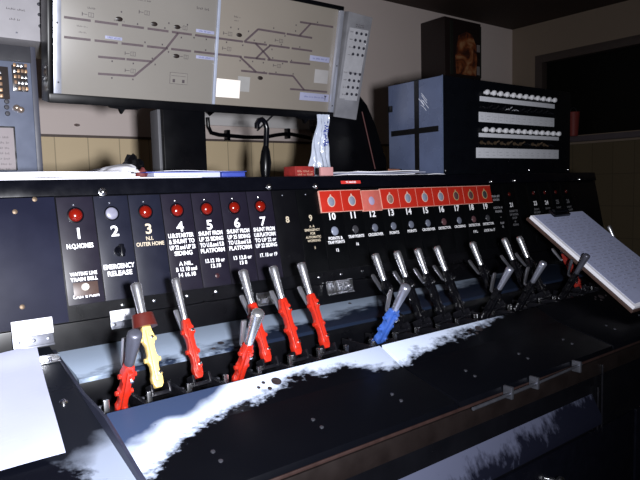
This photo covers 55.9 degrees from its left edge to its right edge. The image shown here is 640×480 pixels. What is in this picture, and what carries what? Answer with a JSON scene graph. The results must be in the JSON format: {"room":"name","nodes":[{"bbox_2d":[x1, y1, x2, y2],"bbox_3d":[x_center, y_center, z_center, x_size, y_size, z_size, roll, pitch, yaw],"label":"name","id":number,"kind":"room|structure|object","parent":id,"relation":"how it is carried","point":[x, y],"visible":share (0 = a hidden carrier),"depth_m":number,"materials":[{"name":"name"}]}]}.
{"room":"railway signal box","nodes":[
{"label":"railway signal box","id":0,"kind":"room"},
{"bbox_2d":[36,0,511,176],"bbox_3d":[-0.860,-0.234,3.176,6.320,2.490,0.100,-5,6,-37],"label":"wall","id":1,"kind":"structure","parent":0,"point":[393,57],"depth_m":3.57,"materials":[{"name":"paint"}]},
{"bbox_2d":[41,134,388,145],"bbox_3d":[-0.874,-0.518,3.077,6.220,0.012,0.008,-5,6,-37],"label":"trim","id":2,"kind":"structure","parent":1,"relation":"attached to","point":[42,135],"depth_m":3.03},
{"bbox_2d":[205,112,309,129],"bbox_3d":[-0.329,-0.719,3.470,0.930,0.145,0.016,-5,6,-37],"label":"trim","id":3,"kind":"structure","parent":1,"relation":"attached to","point":[216,119],"depth_m":3.41,"materials":[{"name":"white paint"}]},
{"bbox_2d":[206,112,311,140],"bbox_3d":[-0.227,-0.669,3.511,1.008,0.202,0.046,-5,6,-37],"label":"conduit","id":4,"kind":"object","parent":1,"relation":"attached to","point":[286,133],"visible":0.77,"depth_m":3.37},
{"bbox_2d":[421,16,480,79],"bbox_3d":[0.932,-1.329,4.285,0.385,0.400,0.226,-5,6,-37],"label":"upper cabinet","id":5,"kind":"object","parent":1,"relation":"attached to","point":[450,46],"visible":0.91,"depth_m":4.18,"materials":[{"name":"black wood"}]},
{"bbox_2d":[455,32,476,75],"bbox_3d":[1.023,-1.303,4.218,0.233,0.295,0.004,-5,6,-37],"label":"picture","id":6,"kind":"object","parent":5,"relation":"attached to","point":[465,42],"depth_m":4.21},
{"bbox_2d":[384,0,627,29],"bbox_3d":[0.476,-1.369,1.218,6.420,0.050,4.700,-5,6,-37],"label":"ceiling","id":7,"kind":"structure","parent":0,"point":[508,14],"depth_m":4.29,"materials":[{"name":"paint"}]},
{"bbox_2d":[512,0,639,256],"bbox_3d":[3.006,-0.342,3.253,0.100,2.490,4.500,-5,6,-37],"label":"wall","id":8,"kind":"structure","parent":0,"point":[615,163],"depth_m":4.37,"materials":[{"name":"paint"}]},
{"bbox_2d":[535,35,639,142],"bbox_3d":[2.068,-1.064,4.301,0.120,0.690,1.180,-5,6,-37],"label":"window","id":9,"kind":"structure","parent":8,"relation":"in","point":[602,80],"depth_m":4.39,"materials":[{"name":"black glass"}]},
{"bbox_2d":[570,107,579,136],"bbox_3d":[1.875,-0.875,4.468,0.096,0.212,0.094,-5,6,-37],"label":"bucket","id":10,"kind":"object","parent":9,"relation":"on","point":[574,116],"visible":0.77,"depth_m":4.44,"materials":[{"name":"metal"}]},
{"bbox_3d":[0.542,1.160,1.445,6.420,0.050,4.700,-5,6,-37],"label":"floor","id":11,"kind":"structure","parent":0,"visible":0},
{"bbox_2d":[0,172,639,479],"bbox_3d":[-0.106,0.492,1.526,2.596,1.298,1.305,-5,6,-37],"label":"console","id":12,"kind":"object","parent":11,"relation":"on","point":[581,420],"depth_m":1.12,"materials":[{"name":"black paint"}]},
{"bbox_2d":[0,44,42,171],"bbox_3d":[-0.945,-0.288,1.388,0.518,0.328,0.211,-5,6,-37],"label":"control panel","id":13,"kind":"object","parent":12,"relation":"on","point":[20,130],"visible":0.98,"depth_m":1.44,"materials":[{"name":"silver metal"}]},
{"bbox_2d":[0,0,40,58],"bbox_3d":[-0.909,-0.541,1.351,0.568,0.172,0.205,-5,6,-37],"label":"case","id":14,"kind":"object","parent":13,"relation":"on","point":[20,20],"visible":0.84,"depth_m":1.40,"materials":[{"name":"grey metal"}]},
{"bbox_2d":[0,347,65,470],"bbox_3d":[-0.472,0.226,0.802,0.246,0.075,0.289,-5,6,-37],"label":"paper sheet","id":15,"kind":"object","parent":12,"relation":"on","point":[29,429],"visible":1,"depth_m":0.81,"materials":[{"name":"white paper"}]},
{"bbox_2d":[11,317,54,349],"bbox_3d":[-0.466,0.153,0.982,0.062,0.046,0.012,-5,6,-37],"label":"label holder","id":16,"kind":"object","parent":12,"relation":"attached to","point":[32,333],"visible":1,"depth_m":0.98,"materials":[{"name":"metal"}]},
{"bbox_2d":[0,164,138,178],"bbox_3d":[-0.578,-0.125,1.123,0.449,0.032,0.260,-5,6,-37],"label":"paper stack","id":17,"kind":"object","parent":12,"relation":"on","point":[119,170],"visible":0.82,"depth_m":1.09,"materials":[{"name":"white paper"}]},
{"bbox_2d":[55,197,104,305],"bbox_3d":[-0.419,0.018,1.056,0.062,0.185,0.042,-5,6,-37],"label":"number plate","id":18,"kind":"object","parent":12,"relation":"on","point":[76,219],"visible":1,"depth_m":1.05,"materials":[{"name":"metal"}]},
{"bbox_2d":[93,195,137,300],"bbox_3d":[-0.368,0.013,1.094,0.062,0.185,0.044,-5,6,-37],"label":"number plate","id":19,"kind":"object","parent":12,"relation":"on","point":[114,232],"visible":1,"depth_m":1.09,"materials":[{"name":"metal"}]},
{"bbox_2d":[110,308,135,329],"bbox_3d":[-0.349,0.140,1.073,0.045,0.032,0.010,-5,6,-37],"label":"label holder","id":20,"kind":"object","parent":12,"relation":"attached to","point":[119,318],"visible":0.77,"depth_m":1.07,"materials":[{"name":"metal"}]},
{"bbox_2d":[110,329,142,412],"bbox_3d":[-0.268,0.191,0.835,0.031,0.151,0.100,-5,6,-37],"label":"lever","id":21,"kind":"object","parent":12,"relation":"attached to","point":[130,345],"visible":0.78,"depth_m":0.82,"materials":[{"name":"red metal"}]},
{"bbox_2d":[122,154,147,176],"bbox_3d":[-0.396,-0.156,1.281,0.050,0.055,0.082,-5,6,-37],"label":"cloth","id":22,"kind":"object","parent":12,"relation":"on","point":[132,159],"visible":0.5,"depth_m":1.26,"materials":[{"name":"black fabric"}]},
{"bbox_2d":[128,194,172,295],"bbox_3d":[-0.319,0.008,1.133,0.062,0.185,0.041,-5,6,-37],"label":"number plate","id":23,"kind":"object","parent":12,"relation":"on","point":[148,232],"visible":0.99,"depth_m":1.13,"materials":[{"name":"metal"}]},
{"bbox_2d":[131,282,171,397],"bbox_3d":[-0.263,0.151,0.923,0.031,0.168,0.092,-5,6,-37],"label":"lever","id":24,"kind":"object","parent":12,"relation":"attached to","point":[152,359],"visible":0.96,"depth_m":0.91,"materials":[{"name":"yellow metal"}]},
{"bbox_2d":[132,311,157,329],"bbox_3d":[-0.272,0.126,0.930,0.037,0.032,0.038,3,7,41],"label":"collar","id":25,"kind":"object","parent":24,"relation":"attached to","point":[143,319],"visible":0.91,"depth_m":0.92,"materials":[{"name":"red plastic"}]},
{"bbox_2d":[150,109,206,171],"bbox_3d":[-0.392,-0.260,1.666,0.141,0.195,0.092,-5,6,-37],"label":"support post","id":26,"kind":"object","parent":12,"relation":"on","point":[178,137],"visible":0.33,"depth_m":1.63,"materials":[{"name":"black metal"}]},
{"bbox_2d":[41,0,371,123],"bbox_3d":[-0.246,-0.511,1.655,0.954,0.356,0.132,-5,6,-37],"label":"diagram","id":27,"kind":"object","parent":26,"relation":"on","point":[300,59],"visible":1,"depth_m":1.59,"materials":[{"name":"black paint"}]},
{"bbox_2d":[160,194,202,291],"bbox_3d":[-0.268,0.003,1.172,0.062,0.185,0.041,-5,6,-37],"label":"number plate","id":28,"kind":"object","parent":12,"relation":"on","point":[180,234],"visible":1,"depth_m":1.17,"materials":[{"name":"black metal"}]},
{"bbox_2d":[172,277,211,387],"bbox_3d":[-0.210,0.146,0.964,0.031,0.167,0.092,-5,6,-37],"label":"lever","id":29,"kind":"object","parent":12,"relation":"attached to","point":[187,330],"visible":1,"depth_m":0.95,"materials":[{"name":"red metal"}]},
{"bbox_2d":[140,171,246,177],"bbox_3d":[-0.307,-0.144,1.361,0.230,0.014,0.170,-5,6,-34],"label":"book","id":30,"kind":"object","parent":12,"relation":"on","point":[203,174],"visible":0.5,"depth_m":1.29,"materials":[{"name":"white paper"}]},
{"bbox_2d":[155,170,198,171],"bbox_3d":[-0.297,-0.151,1.337,0.160,0.003,0.100,-6,7,-42],"label":"loose sheet","id":31,"kind":"object","parent":30,"relation":"on","point":[174,170],"visible":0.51,"depth_m":1.29,"materials":[{"name":"white paper"}]},
{"bbox_2d":[191,193,230,287],"bbox_3d":[-0.218,-0.002,1.210,0.062,0.185,0.041,-5,6,-37],"label":"number plate","id":32,"kind":"object","parent":12,"relation":"on","point":[214,264],"visible":1,"depth_m":1.21,"materials":[{"name":"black metal"}]},
{"bbox_2d":[219,192,257,283],"bbox_3d":[-0.168,-0.006,1.249,0.062,0.185,0.041,-5,6,-37],"label":"number plate","id":33,"kind":"object","parent":12,"relation":"on","point":[234,208],"visible":1,"depth_m":1.25,"materials":[{"name":"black metal"}]},
{"bbox_2d":[228,308,264,382],"bbox_3d":[-0.117,0.176,0.951,0.031,0.151,0.100,-5,6,-37],"label":"lever","id":34,"kind":"object","parent":12,"relation":"attached to","point":[245,354],"visible":0.81,"depth_m":0.94,"materials":[{"name":"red metal"}]},
{"bbox_2d":[238,269,279,370],"bbox_3d":[-0.111,0.136,1.042,0.031,0.168,0.095,-5,6,-37],"label":"lever","id":35,"kind":"object","parent":12,"relation":"attached to","point":[264,349],"visible":0.8,"depth_m":1.03,"materials":[{"name":"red metal"}]},
{"bbox_2d":[254,117,270,176],"bbox_3d":[-0.157,-0.252,1.654,0.046,0.169,0.032,-5,6,-37],"label":"umbrella","id":36,"kind":"object","parent":12,"relation":"on","point":[265,159],"visible":0.94,"depth_m":1.65,"materials":[{"name":"black paint"}]},
{"bbox_2d":[246,191,282,279],"bbox_3d":[-0.118,-0.011,1.288,0.062,0.185,0.041,-5,6,-37],"label":"number plate","id":37,"kind":"object","parent":12,"relation":"on","point":[260,206],"visible":1,"depth_m":1.28,"materials":[{"name":"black metal"}]},
{"bbox_2d":[256,291,273,306],"bbox_3d":[-0.112,0.122,1.257,0.042,0.028,0.013,-5,6,-37],"label":"label holder","id":38,"kind":"object","parent":12,"relation":"attached to","point":[263,298],"visible":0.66,"depth_m":1.25,"materials":[{"name":"silver metal"}]},
{"bbox_2d":[107,346,457,479],"bbox_3d":[-0.032,0.254,0.899,0.505,0.068,0.184,-5,6,-37],"label":"cover plate","id":39,"kind":"object","parent":12,"relation":"on","point":[268,426],"visible":0.98,"depth_m":0.87,"materials":[{"name":"metal"}]},
{"bbox_2d":[271,190,304,276],"bbox_3d":[-0.068,-0.016,1.326,0.062,0.185,0.041,-5,6,-37],"label":"number plate","id":40,"kind":"object","parent":12,"relation":"on","point":[284,202],"visible":0.97,"depth_m":1.32,"materials":[{"name":"metal"}]},
{"bbox_2d":[269,265,309,363],"bbox_3d":[-0.061,0.132,1.081,0.031,0.168,0.095,-5,6,-37],"label":"lever","id":41,"kind":"object","parent":12,"relation":"attached to","point":[284,308],"visible":1,"depth_m":1.07,"materials":[{"name":"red metal"}]},
{"bbox_2d":[284,166,313,175],"bbox_3d":[-0.053,-0.173,1.530,0.060,0.027,0.050,-5,6,-37],"label":"packet","id":42,"kind":"object","parent":12,"relation":"on","point":[293,170],"visible":0.92,"depth_m":1.51,"materials":[{"name":"red cardboard"}]},
{"bbox_2d":[295,190,328,273],"bbox_3d":[-0.018,-0.021,1.365,0.062,0.185,0.041,-5,6,-37],"label":"number plate","id":43,"kind":"object","parent":12,"relation":"on","point":[308,207],"visible":1,"depth_m":1.36,"materials":[{"name":"metal"}]},
{"bbox_2d":[297,262,337,356],"bbox_3d":[-0.011,0.127,1.119,0.031,0.168,0.095,-5,6,-37],"label":"lever","id":44,"kind":"object","parent":12,"relation":"attached to","point":[312,303],"visible":1,"depth_m":1.11,"materials":[{"name":"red metal"}]},
{"bbox_2d":[308,114,330,175],"bbox_3d":[-0.002,-0.273,1.740,0.087,0.179,0.026,-5,6,-37],"label":"plastic bag","id":45,"kind":"object","parent":12,"relation":"on","point":[320,154],"visible":0.86,"depth_m":1.74,"materials":[{"name":"white plastic"}]},
{"bbox_2d":[323,122,328,145],"bbox_3d":[0.018,-0.308,1.750,0.014,0.074,0.036,0,5,14],"label":"print","id":46,"kind":"object","parent":45,"relation":"attached to","point":[325,124],"depth_m":1.75},
{"bbox_2d":[319,167,332,175],"bbox_3d":[0.016,-0.174,1.540,0.040,0.024,0.008,-5,6,-37],"label":"paper card","id":47,"kind":"object","parent":12,"relation":"on","point":[323,171],"visible":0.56,"depth_m":1.53,"materials":[{"name":"pink paper"}]},
{"bbox_2d":[317,189,350,270],"bbox_3d":[0.033,-0.025,1.404,0.062,0.185,0.041,-5,6,-37],"label":"number plate","id":48,"kind":"object","parent":12,"relation":"on","point":[333,225],"visible":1,"depth_m":1.40,"materials":[{"name":"black metal"}]},
{"bbox_2d":[326,278,354,295],"bbox_3d":[0.047,0.107,1.379,0.075,0.032,0.014,-5,6,-37],"label":"label holder","id":49,"kind":"object","parent":12,"relation":"attached to","point":[342,286],"visible":1,"depth_m":1.38,"materials":[{"name":"silver metal"}]},
{"bbox_2d":[309,97,385,171],"bbox_3d":[0.099,-0.359,2.036,0.286,0.300,0.078,-5,6,-37],"label":"support post","id":50,"kind":"object","parent":12,"relation":"on","point":[354,145],"visible":0.48,"depth_m":2.02,"materials":[{"name":"black metal"}]},
{"bbox_2d":[341,180,360,183],"bbox_3d":[0.074,-0.139,1.450,0.062,0.007,0.002,-5,6,-37],"label":"label","id":51,"kind":"object","parent":12,"relation":"attached to","point":[357,181],"visible":1,"depth_m":1.45,"materials":[{"name":"red plastic"}]},
{"bbox_2d":[338,188,370,267],"bbox_3d":[0.083,-0.030,1.442,0.062,0.185,0.041,-5,6,-37],"label":"number plate","id":52,"kind":"object","parent":12,"relation":"attached to","point":[355,233],"visible":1,"depth_m":1.44,"materials":[{"name":"black metal"}]},
{"bbox_2d":[317,173,414,175],"bbox_3d":[0.118,-0.177,1.657,0.240,0.006,0.160,-5,6,-37],"label":"loose sheet","id":53,"kind":"object","parent":12,"relation":"on","point":[410,173],"visible":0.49,"depth_m":1.58,"materials":[{"name":"white paper"}]},
{"bbox_2d":[317,172,422,174],"bbox_3d":[0.142,-0.183,1.675,0.270,0.006,0.160,-6,7,-39],"label":"loose sheet","id":54,"kind":"object","parent":53,"relation":"on","point":[351,172],"visible":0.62,"depth_m":1.58,"materials":[{"name":"white paper"}]},
{"bbox_2d":[333,170,418,172],"bbox_3d":[0.138,-0.187,1.672,0.220,0.006,0.160,-5,6,-35],"label":"loose sheet","id":55,"kind":"object","parent":54,"relation":"on","point":[399,170],"visible":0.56,"depth_m":1.61,"materials":[{"name":"white paper"}]},
{"bbox_2d":[359,188,389,264],"bbox_3d":[0.133,-0.035,1.481,0.062,0.185,0.041,-5,6,-37],"label":"number plate","id":56,"kind":"object","parent":12,"relation":"on","point":[373,220],"visible":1,"depth_m":1.48,"materials":[{"name":"black metal"}]},
{"bbox_2d":[367,283,410,346],"bbox_3d":[0.134,0.146,1.143,0.038,0.138,0.100,-5,6,-37],"label":"lever","id":57,"kind":"object","parent":12,"relation":"attached to","point":[391,315],"visible":0.95,"depth_m":1.14,"materials":[{"name":"blue metal"}]},
{"bbox_2d":[371,253,410,333],"bbox_3d":[0.140,0.108,1.235,0.031,0.160,0.096,-5,6,-37],"label":"lever","id":58,"kind":"object","parent":12,"relation":"attached to","point":[385,286],"visible":0.84,"depth_m":1.23,"materials":[{"name":"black metal"}]},
{"bbox_2d":[378,187,407,262],"bbox_3d":[0.183,-0.040,1.519,0.062,0.185,0.041,-5,6,-37],"label":"number plate","id":59,"kind":"object","parent":12,"relation":"on","point":[392,222],"visible":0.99,"depth_m":1.52,"materials":[{"name":"black metal"}]},
{"bbox_2d":[396,187,424,259],"bbox_3d":[0.233,-0.044,1.558,0.062,0.185,0.041,-5,6,-37],"label":"number plate","id":60,"kind":"object","parent":12,"relation":"attached to","point":[409,216],"visible":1,"depth_m":1.55,"materials":[{"name":"black metal"}]},
{"bbox_2d":[393,250,431,328],"bbox_3d":[0.190,0.104,1.274,0.031,0.160,0.096,-5,6,-37],"label":"lever","id":61,"kind":"object","parent":12,"relation":"attached to","point":[421,321],"visible":0.88,"depth_m":1.26,"materials":[{"name":"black metal"}]},
{"bbox_2d":[407,173,439,174],"bbox_3d":[0.273,-0.192,1.776,0.100,0.006,0.160,-5,6,-36],"label":"loose sheet","id":62,"kind":"object","parent":12,"relation":"on","point":[433,173],"visible":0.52,"depth_m":1.72,"materials":[{"name":"white paper"}]},
{"bbox_2d":[413,186,439,257],"bbox_3d":[0.284,-0.049,1.597,0.062,0.185,0.041,-5,6,-37],"label":"number plate","id":63,"kind":"object","parent":12,"relation":"attached to","point":[426,217],"visible":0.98,"depth_m":1.59,"materials":[{"name":"black metal"}]},
{"bbox_2d":[413,248,451,323],"bbox_3d":[0.240,0.099,1.312,0.031,0.160,0.096,-5,6,-37],"label":"lever","id":64,"kind":"object","parent":12,"relation":"attached to","point":[429,281],"visible":1,"depth_m":1.30,"materials":[{"name":"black metal"}]},
{"bbox_2d":[430,186,456,254],"bbox_3d":[0.334,-0.054,1.635,0.062,0.185,0.041,-5,6,-37],"label":"number plate","id":65,"kind":"object","parent":12,"relation":"attached to","point":[441,213],"visible":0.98,"depth_m":1.63,"materials":[{"name":"black metal"}]},
{"bbox_2d":[432,246,470,319],"bbox_3d":[0.290,0.094,1.351,0.031,0.160,0.096,-5,6,-37],"label":"lever","id":66,"kind":"object","parent":12,"relation":"attached to","point":[448,278],"visible":1,"depth_m":1.34,"materials":[{"name":"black metal"}]},
{"bbox_2d":[445,185,470,252],"bbox_3d":[0.384,-0.059,1.674,0.062,0.185,0.041,-5,6,-37],"label":"number plate","id":67,"kind":"object","parent":12,"relation":"attached to","point":[457,213],"visible":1,"depth_m":1.67,"materials":[{"name":"black metal"}]},
{"bbox_2d":[460,185,485,250],"bbox_3d":[0.434,-0.063,1.712,0.062,0.185,0.041,-5,6,-37],"label":"number plate","id":68,"kind":"object","parent":12,"relation":"attached to","point":[473,220],"visible":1,"depth_m":1.71,"materials":[{"name":"black metal"}]},
{"bbox_2d":[388,75,569,173],"bbox_3d":[0.570,-0.369,2.061,0.700,0.292,0.244,-5,6,-37],"label":"equipment box","id":69,"kind":"object","parent":12,"relation":"on","point":[442,124],"visible":0.99,"depth_m":1.90,"materials":[{"name":"black paint"}]},
{"bbox_2d":[475,184,498,248],"bbox_3d":[0.484,-0.068,1.751,0.062,0.185,0.041,-5,6,-37],"label":"number plate","id":70,"kind":"object","parent":12,"relation":"attached to","point":[485,209],"visible":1,"depth_m":1.75,"materials":[{"name":"black metal"}]},
{"bbox_2d":[468,241,505,310],"bbox_3d":[0.391,0.085,1.428,0.031,0.160,0.096,-5,6,-37],"label":"lever","id":71,"kind":"object","parent":12,"relation":"attached to","point":[483,271],"visible":0.77,"depth_m":1.42,"materials":[{"name":"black metal"}]},
{"bbox_2d":[478,266,513,319],"bbox_3d":[0.384,0.129,1.337,0.031,0.150,0.099,-5,6,-37],"label":"lever","id":72,"kind":"object","parent":12,"relation":"attached to","point":[496,296],"visible":0.74,"depth_m":1.33,"materials":[{"name":"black metal"}]},
{"bbox_2d":[382,307,612,407],"bbox_3d":[0.371,0.216,1.208,0.503,0.068,0.184,-5,6,-37],"label":"cover plate","id":73,"kind":"object","parent":12,"relation":"on","point":[470,363],"visible":0.98,"depth_m":1.18,"materials":[{"name":"metal"}]},
{"bbox_2d":[488,184,511,247],"bbox_3d":[0.534,-0.073,1.790,0.062,0.185,0.041,-5,6,-37],"label":"number plate","id":74,"kind":"object","parent":12,"relation":"on","point":[498,205],"visible":1,"depth_m":1.79,"materials":[{"name":"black metal"}]},
{"bbox_2d":[501,184,523,245],"bbox_3d":[0.585,-0.078,1.828,0.062,0.185,0.041,-5,6,-37],"label":"number plate","id":75,"kind":"object","parent":12,"relation":"on","point":[509,194],"visible":1,"depth_m":1.83,"materials":[{"name":"black metal"}]},
{"bbox_2d":[500,238,536,302],"bbox_3d":[0.491,0.075,1.505,0.031,0.160,0.096,-5,6,-37],"label":"lever","id":76,"kind":"object","parent":12,"relation":"attached to","point":[515,265],"visible":0.73,"depth_m":1.50,"materials":[{"name":"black metal"}]},
{"bbox_2d":[514,183,536,243],"bbox_3d":[0.635,-0.083,1.867,0.062,0.185,0.041,-5,6,-37],"label":"number plate","id":77,"kind":"object","parent":12,"relation":"on","point":[521,192],"visible":0.89,"depth_m":1.86,"materials":[{"name":"black metal"}]},
{"bbox_2d":[512,260,546,311],"bbox_3d":[0.485,0.119,1.415,0.031,0.150,0.099,-5,6,-37],"label":"lever","id":78,"kind":"object","parent":12,"relation":"attached to","point":[529,289],"visible":0.75,"depth_m":1.41,"materials":[{"name":"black metal"}]},
{"bbox_2d":[515,236,551,299],"bbox_3d":[0.541,0.070,1.544,0.031,0.160,0.096,-5,6,-37],"label":"lever","id":79,"kind":"object","parent":12,"relation":"attached to","point":[540,286],"visible":0.91,"depth_m":1.54,"materials":[{"name":"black metal"}]},
{"bbox_2d":[526,183,547,242],"bbox_3d":[0.685,-0.087,1.906,0.062,0.185,0.041,-5,6,-37],"label":"number plate","id":80,"kind":"object","parent":12,"relation":"on","point":[532,188],"visible":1,"depth_m":1.90,"materials":[{"name":"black metal"}]},
{"bbox_2d":[538,183,552,240],"bbox_3d":[0.735,-0.092,1.944,0.062,0.185,0.041,-5,6,-37],"label":"number plate","id":81,"kind":"object","parent":12,"relation":"on","point":[544,190],"visible":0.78,"depth_m":1.94,"materials":[{"name":"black metal"}]},
{"bbox_2d":[549,182,563,208],"bbox_3d":[0.785,-0.097,1.983,0.062,0.185,0.041,-5,6,-37],"label":"number plate","id":82,"kind":"object","parent":12,"relation":"on","point":[556,196],"visible":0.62,"depth_m":1.98,"materials":[{"name":"black metal"}]},
{"bbox_2d":[559,182,574,211],"bbox_3d":[0.836,-0.102,2.022,0.062,0.185,0.041,-5,6,-37],"label":"number plate","id":83,"kind":"object","parent":12,"relation":"on","point":[565,187],"visible":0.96,"depth_m":2.02,"materials":[{"name":"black metal"}]},
{"bbox_2d":[551,248,586,293],"bbox_3d":[0.677,0.062,1.649,0.031,0.168,0.095,-5,6,-37],"label":"lever","id":84,"kind":"object","parent":12,"relation":"attached to","point":[565,259],"visible":0.6,"depth_m":1.64,"materials":[{"name":"red metal"}]},
{"bbox_2d":[556,253,589,300],"bbox_3d":[0.635,0.105,1.530,0.031,0.150,0.099,-5,6,-37],"label":"lever","id":85,"kind":"object","parent":12,"relation":"attached to","point":[573,278],"visible":0.82,"depth_m":1.52,"materials":[{"name":"metal"}]},
{"bbox_2d":[538,290,639,349],"bbox_3d":[0.772,0.178,1.518,0.503,0.068,0.184,-5,6,-37],"label":"cover plate","id":86,"kind":"object","parent":12,"relation":"on","point":[598,315],"visible":0.94,"depth_m":1.44,"materials":[{"name":"metal"}]},
{"bbox_2d":[526,208,639,312],"bbox_3d":[0.767,0.037,1.635,0.276,0.242,0.296,-5,6,-37],"label":"clipboard","id":87,"kind":"object","parent":86,"relation":"on","point":[616,268],"visible":0.99,"depth_m":1.61,"materials":[{"name":"white paper"}]},
{"bbox_2d":[607,225,615,237],"bbox_3d":[0.910,0.040,1.828,0.031,0.167,0.095,-5,6,-37],"label":"lever","id":88,"kind":"object","parent":12,"relation":"on","point":[609,227],"visible":0.09,"depth_m":1.84,"materials":[{"name":"silver metal"}]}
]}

